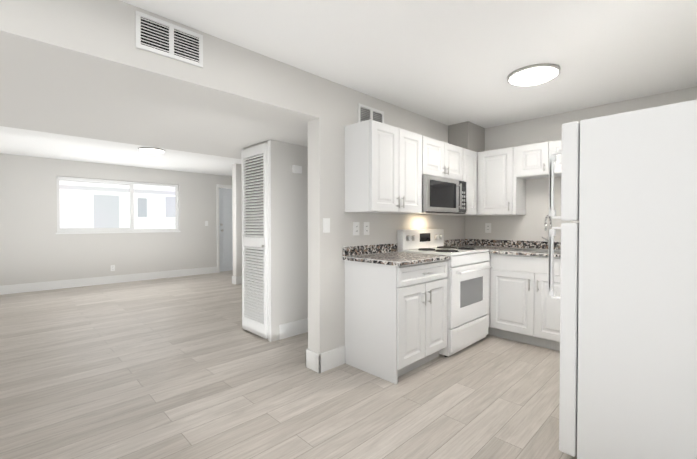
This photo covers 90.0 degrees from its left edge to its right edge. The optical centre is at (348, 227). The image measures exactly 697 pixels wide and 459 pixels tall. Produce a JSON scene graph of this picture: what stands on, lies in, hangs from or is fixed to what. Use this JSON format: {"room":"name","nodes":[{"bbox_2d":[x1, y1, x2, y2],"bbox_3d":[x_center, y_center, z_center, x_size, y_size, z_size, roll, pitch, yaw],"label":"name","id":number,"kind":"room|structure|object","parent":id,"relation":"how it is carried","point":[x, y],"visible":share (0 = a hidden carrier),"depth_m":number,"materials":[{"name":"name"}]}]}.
{"room":"kitchen","nodes":[
{"label":"kitchen","id":0,"kind":"room"},
{"bbox_2d":[0,153,231,285],"bbox_3d":[-4.769,-0.076,6.748,6.000,2.320,0.160,-1,1,-44],"label":"wall","id":1,"kind":"structure","parent":0,"point":[35,247],"depth_m":6.50,"materials":[{"name":"white paint"}]},
{"bbox_2d":[0,267,216,294],"bbox_3d":[-4.977,1.014,6.438,5.188,0.150,0.014,-1,1,-44],"label":"baseboard","id":2,"kind":"structure","parent":1,"relation":"attached to","point":[61,284],"depth_m":6.64,"materials":[{"name":"white paint"}]},
{"bbox_2d":[56,176,180,233],"bbox_3d":[-4.492,-0.419,6.967,2.110,1.040,0.130,-1,1,-44],"label":"window","id":3,"kind":"structure","parent":1,"relation":"in","point":[83,230],"depth_m":6.87,"materials":[{"name":"white paint"}]},
{"bbox_2d":[216,184,231,272],"bbox_3d":[-2.837,0.011,8.521,0.794,2.097,0.015,-1,1,-44],"label":"door frame","id":4,"kind":"structure","parent":1,"relation":"attached to","point":[217,215],"depth_m":8.26,"materials":[{"name":"white paint"}]},
{"bbox_2d":[219,188,232,271],"bbox_3d":[-2.870,0.043,8.556,0.640,2.008,0.125,-1,1,-44],"label":"entry door","id":5,"kind":"structure","parent":1,"relation":"in","point":[225,232],"depth_m":8.47,"materials":[{"name":"white paint"}]},
{"bbox_2d":[0,0,447,158],"bbox_3d":[-1.258,-1.026,3.154,6.000,0.320,2.070,-1,1,-44],"label":"wall","id":6,"kind":"structure","parent":0,"point":[84,68],"depth_m":2.31,"materials":[{"name":"white paint"}]},
{"bbox_2d":[135,10,202,67],"bbox_3d":[-0.993,-1.049,1.955,0.350,0.190,0.011,-1,1,-44],"label":"ceiling vent","id":7,"kind":"object","parent":6,"relation":"in","point":[162,37],"visible":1,"depth_m":1.94,"materials":[{"name":"white metal"}]},
{"bbox_2d":[358,103,383,122],"bbox_3d":[0.206,-0.988,3.132,0.340,0.185,0.011,-1,1,-44],"label":"ceiling vent","id":8,"kind":"object","parent":6,"relation":"in","point":[365,112],"visible":0.71,"depth_m":3.11,"materials":[{"name":"white metal"}]},
{"bbox_2d":[232,163,241,276],"bbox_3d":[-1.785,-0.081,7.147,1.180,2.320,0.150,-1,1,-44],"label":"wall","id":9,"kind":"structure","parent":0,"point":[237,211],"depth_m":6.72,"materials":[{"name":"white paint"}]},
{"bbox_2d":[235,276,241,284],"bbox_3d":[-1.743,1.005,7.088,1.164,0.150,0.014,-1,1,-44],"label":"baseboard","id":10,"kind":"structure","parent":9,"relation":"attached to","point":[238,280],"depth_m":6.71,"materials":[{"name":"white paint"}]},
{"bbox_2d":[244,140,307,341],"bbox_3d":[-0.089,0.115,4.513,2.450,2.000,0.570,-1,1,-44],"label":"wall","id":11,"kind":"structure","parent":0,"point":[289,245],"depth_m":3.59,"materials":[{"name":"white paint"}]},
{"bbox_2d":[241,143,267,338],"bbox_3d":[-0.996,0.130,3.637,0.063,1.945,0.490,-1,1,-44],"label":"door","id":12,"kind":"structure","parent":11,"relation":"in","point":[254,164],"depth_m":3.63,"materials":[{"name":"white paint"}]},
{"bbox_2d":[242,140,270,341],"bbox_3d":[-0.969,0.128,3.652,0.011,1.999,0.567,-1,1,-44],"label":"trim","id":13,"kind":"structure","parent":11,"relation":"attached to","point":[269,240],"depth_m":3.46,"materials":[{"name":"white paint"}]},
{"bbox_2d":[279,318,307,339],"bbox_3d":[0.147,1.043,4.349,2.360,0.150,0.014,-1,1,-44],"label":"baseboard","id":14,"kind":"structure","parent":11,"relation":"attached to","point":[290,329],"depth_m":3.63,"materials":[{"name":"white paint"}]},
{"bbox_2d":[292,165,301,173],"bbox_3d":[-0.535,-0.613,3.644,0.110,0.080,0.030,-1,1,-44],"label":"door chime","id":15,"kind":"object","parent":11,"relation":"attached to","point":[296,169],"visible":1,"depth_m":3.62,"materials":[{"name":"white plastic"}]},
{"bbox_2d":[0,270,576,458],"bbox_3d":[-1.125,1.195,3.120,6.500,0.120,10.750,-1,1,-44],"label":"floor","id":16,"kind":"structure","parent":0,"point":[185,367],"depth_m":2.44,"materials":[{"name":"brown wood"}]},
{"bbox_2d":[317,346,344,373],"bbox_3d":[-0.131,1.064,2.829,0.282,0.150,0.014,-1,1,-44],"label":"baseboard","id":17,"kind":"structure","parent":16,"relation":"on","point":[323,362],"depth_m":2.81,"materials":[{"name":"white paint"}]},
{"bbox_2d":[343,254,450,383],"bbox_3d":[0.413,0.703,2.970,0.697,0.868,0.563,-1,1,-44],"label":"base cabinet","id":18,"kind":"object","parent":16,"relation":"on","point":[395,314],"depth_m":2.72,"materials":[{"name":"white wood"}]},
{"bbox_2d":[397,229,491,356],"bbox_3d":[0.967,0.573,3.449,0.758,1.115,0.645,-1,1,-44],"label":"range","id":19,"kind":"object","parent":16,"relation":"on","point":[467,277],"visible":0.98,"depth_m":3.26,"materials":[{"name":"white metal"}]},
{"bbox_2d":[487,250,560,350],"bbox_3d":[1.927,0.695,3.473,0.635,0.868,0.859,-1,1,-44],"label":"base cabinet","id":20,"kind":"object","parent":16,"relation":"on","point":[521,308],"depth_m":3.36,"materials":[{"name":"white wood"}]},
{"bbox_2d":[541,215,551,248],"bbox_3d":[2.035,0.044,3.606,0.207,0.365,0.115,-1,1,-44],"label":"kitchen faucet","id":21,"kind":"object","parent":20,"relation":"on","point":[550,220],"visible":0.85,"depth_m":3.59,"materials":[{"name":"silver metal"}]},
{"bbox_2d":[548,100,696,458],"bbox_3d":[1.563,0.317,1.687,0.750,1.675,0.878,-1,1,-44],"label":"refrigerator","id":22,"kind":"object","parent":16,"relation":"on","point":[627,298],"visible":1,"depth_m":1.51,"materials":[{"name":"white metal"}]},
{"bbox_2d":[0,0,696,175],"bbox_3d":[-1.125,-1.245,3.086,6.500,0.120,10.750,-1,1,-44],"label":"ceiling","id":23,"kind":"structure","parent":0,"point":[448,62],"depth_m":2.32,"materials":[{"name":"white paint"}]},
{"bbox_2d":[138,147,164,153],"bbox_3d":[-3.050,-1.200,5.407,0.360,0.034,0.360,-1,1,-44],"label":"recessed light","id":24,"kind":"object","parent":23,"relation":"in","point":[151,150],"visible":1,"depth_m":5.32,"materials":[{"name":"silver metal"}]},
{"bbox_2d":[507,63,559,85],"bbox_3d":[1.413,-1.162,2.670,0.360,0.034,0.360,-1,1,-44],"label":"recessed light","id":25,"kind":"object","parent":23,"relation":"in","point":[534,74],"visible":1,"depth_m":2.62,"materials":[{"name":"white metal"}]},
{"bbox_2d":[308,118,464,353],"bbox_3d":[0.638,0.127,3.685,2.570,2.000,0.150,-1,1,-44],"label":"wall","id":26,"kind":"structure","parent":0,"point":[326,261],"depth_m":2.83,"materials":[{"name":"white paint"}]},
{"bbox_2d":[306,348,316,368],"bbox_3d":[0.583,1.051,3.745,2.584,0.150,0.034,-1,1,-44],"label":"baseboard","id":27,"kind":"structure","parent":26,"relation":"attached to","point":[311,356],"depth_m":2.80,"materials":[{"name":"white paint"}]},
{"bbox_2d":[323,218,329,232],"bbox_3d":[-0.173,-0.020,2.776,0.072,0.115,0.008,-1,1,-44],"label":"light switch","id":28,"kind":"object","parent":26,"relation":"attached to","point":[326,225],"visible":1,"depth_m":2.77,"materials":[{"name":"white plastic"}]},
{"bbox_2d":[353,222,358,234],"bbox_3d":[0.069,0.006,3.014,0.072,0.115,0.008,-1,1,-44],"label":"electrical outlet plate","id":29,"kind":"object","parent":26,"relation":"attached to","point":[355,228],"visible":1,"depth_m":3.01,"materials":[{"name":"white plastic"}]},
{"bbox_2d":[364,222,368,234],"bbox_3d":[0.162,0.005,3.105,0.072,0.115,0.008,-1,1,-44],"label":"electrical outlet plate","id":30,"kind":"object","parent":26,"relation":"attached to","point":[366,228],"visible":1,"depth_m":3.10,"materials":[{"name":"white plastic"}]},
{"bbox_2d":[345,119,424,213],"bbox_3d":[0.321,-0.492,3.048,0.697,0.715,0.300,-1,1,-44],"label":"upper cabinet","id":31,"kind":"object","parent":26,"relation":"attached to","point":[387,166],"depth_m":2.86,"materials":[{"name":"white wood"}]},
{"bbox_2d":[425,136,464,180],"bbox_3d":[0.844,-0.677,3.558,0.760,0.360,0.300,-1,1,-44],"label":"upper cabinet","id":32,"kind":"object","parent":26,"relation":"attached to","point":[442,159],"depth_m":3.44,"materials":[{"name":"white wood"}]},
{"bbox_2d":[405,174,465,214],"bbox_3d":[0.876,-0.319,3.530,0.754,0.348,0.392,-1,1,-44],"label":"over-the-range microwave","id":33,"kind":"object","parent":32,"relation":"attached to","point":[441,196],"visible":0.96,"depth_m":3.36,"materials":[{"name":"silver metal"}]},
{"bbox_2d":[444,149,476,214],"bbox_3d":[1.234,-0.505,3.943,0.327,0.715,0.300,-1,1,-44],"label":"upper cabinet","id":34,"kind":"object","parent":26,"relation":"attached to","point":[470,156],"depth_m":3.86,"materials":[{"name":"white wood"}]},
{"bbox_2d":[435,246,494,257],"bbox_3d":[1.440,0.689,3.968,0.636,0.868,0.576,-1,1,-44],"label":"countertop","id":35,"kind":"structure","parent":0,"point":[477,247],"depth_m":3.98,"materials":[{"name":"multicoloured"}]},
{"bbox_2d":[448,121,484,151],"bbox_3d":[1.403,-1.034,4.138,0.419,0.330,0.249,-1,1,-44],"label":"wall","id":36,"kind":"structure","parent":0,"point":[468,135],"depth_m":4.00,"materials":[{"name":"grey paint"}]},
{"bbox_2d":[465,86,696,241],"bbox_3d":[2.458,-0.030,3.519,0.199,2.319,2.629,-1,1,-44],"label":"wall","id":37,"kind":"structure","parent":0,"point":[529,225],"depth_m":3.79,"materials":[{"name":"white paint"}]},
{"bbox_2d":[485,223,490,232],"bbox_3d":[1.672,0.000,4.172,0.008,0.115,0.072,-1,1,-44],"label":"outlet","id":38,"kind":"object","parent":37,"relation":"attached to","point":[487,227],"visible":1,"depth_m":4.17,"materials":[{"name":"white plastic"}]},
{"bbox_2d":[477,146,527,214],"bbox_3d":[1.717,-0.504,3.908,0.300,0.715,0.410,-1,1,-44],"label":"upper cabinet","id":39,"kind":"object","parent":37,"relation":"attached to","point":[499,190],"depth_m":3.79,"materials":[{"name":"white wood"}]},
{"bbox_2d":[517,140,561,178],"bbox_3d":[2.076,-0.694,3.540,0.300,0.326,0.610,-1,1,-44],"label":"upper cabinet","id":40,"kind":"object","parent":37,"relation":"attached to","point":[532,159],"depth_m":3.52,"materials":[{"name":"white wood"}]},
{"label":"outside","id":41,"kind":"structure","parent":0,"visible":0},
{"bbox_2d":[59,181,227,228],"bbox_3d":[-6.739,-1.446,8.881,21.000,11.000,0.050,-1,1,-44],"label":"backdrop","id":42,"kind":"structure","parent":41,"point":[165,214],"depth_m":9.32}
]}

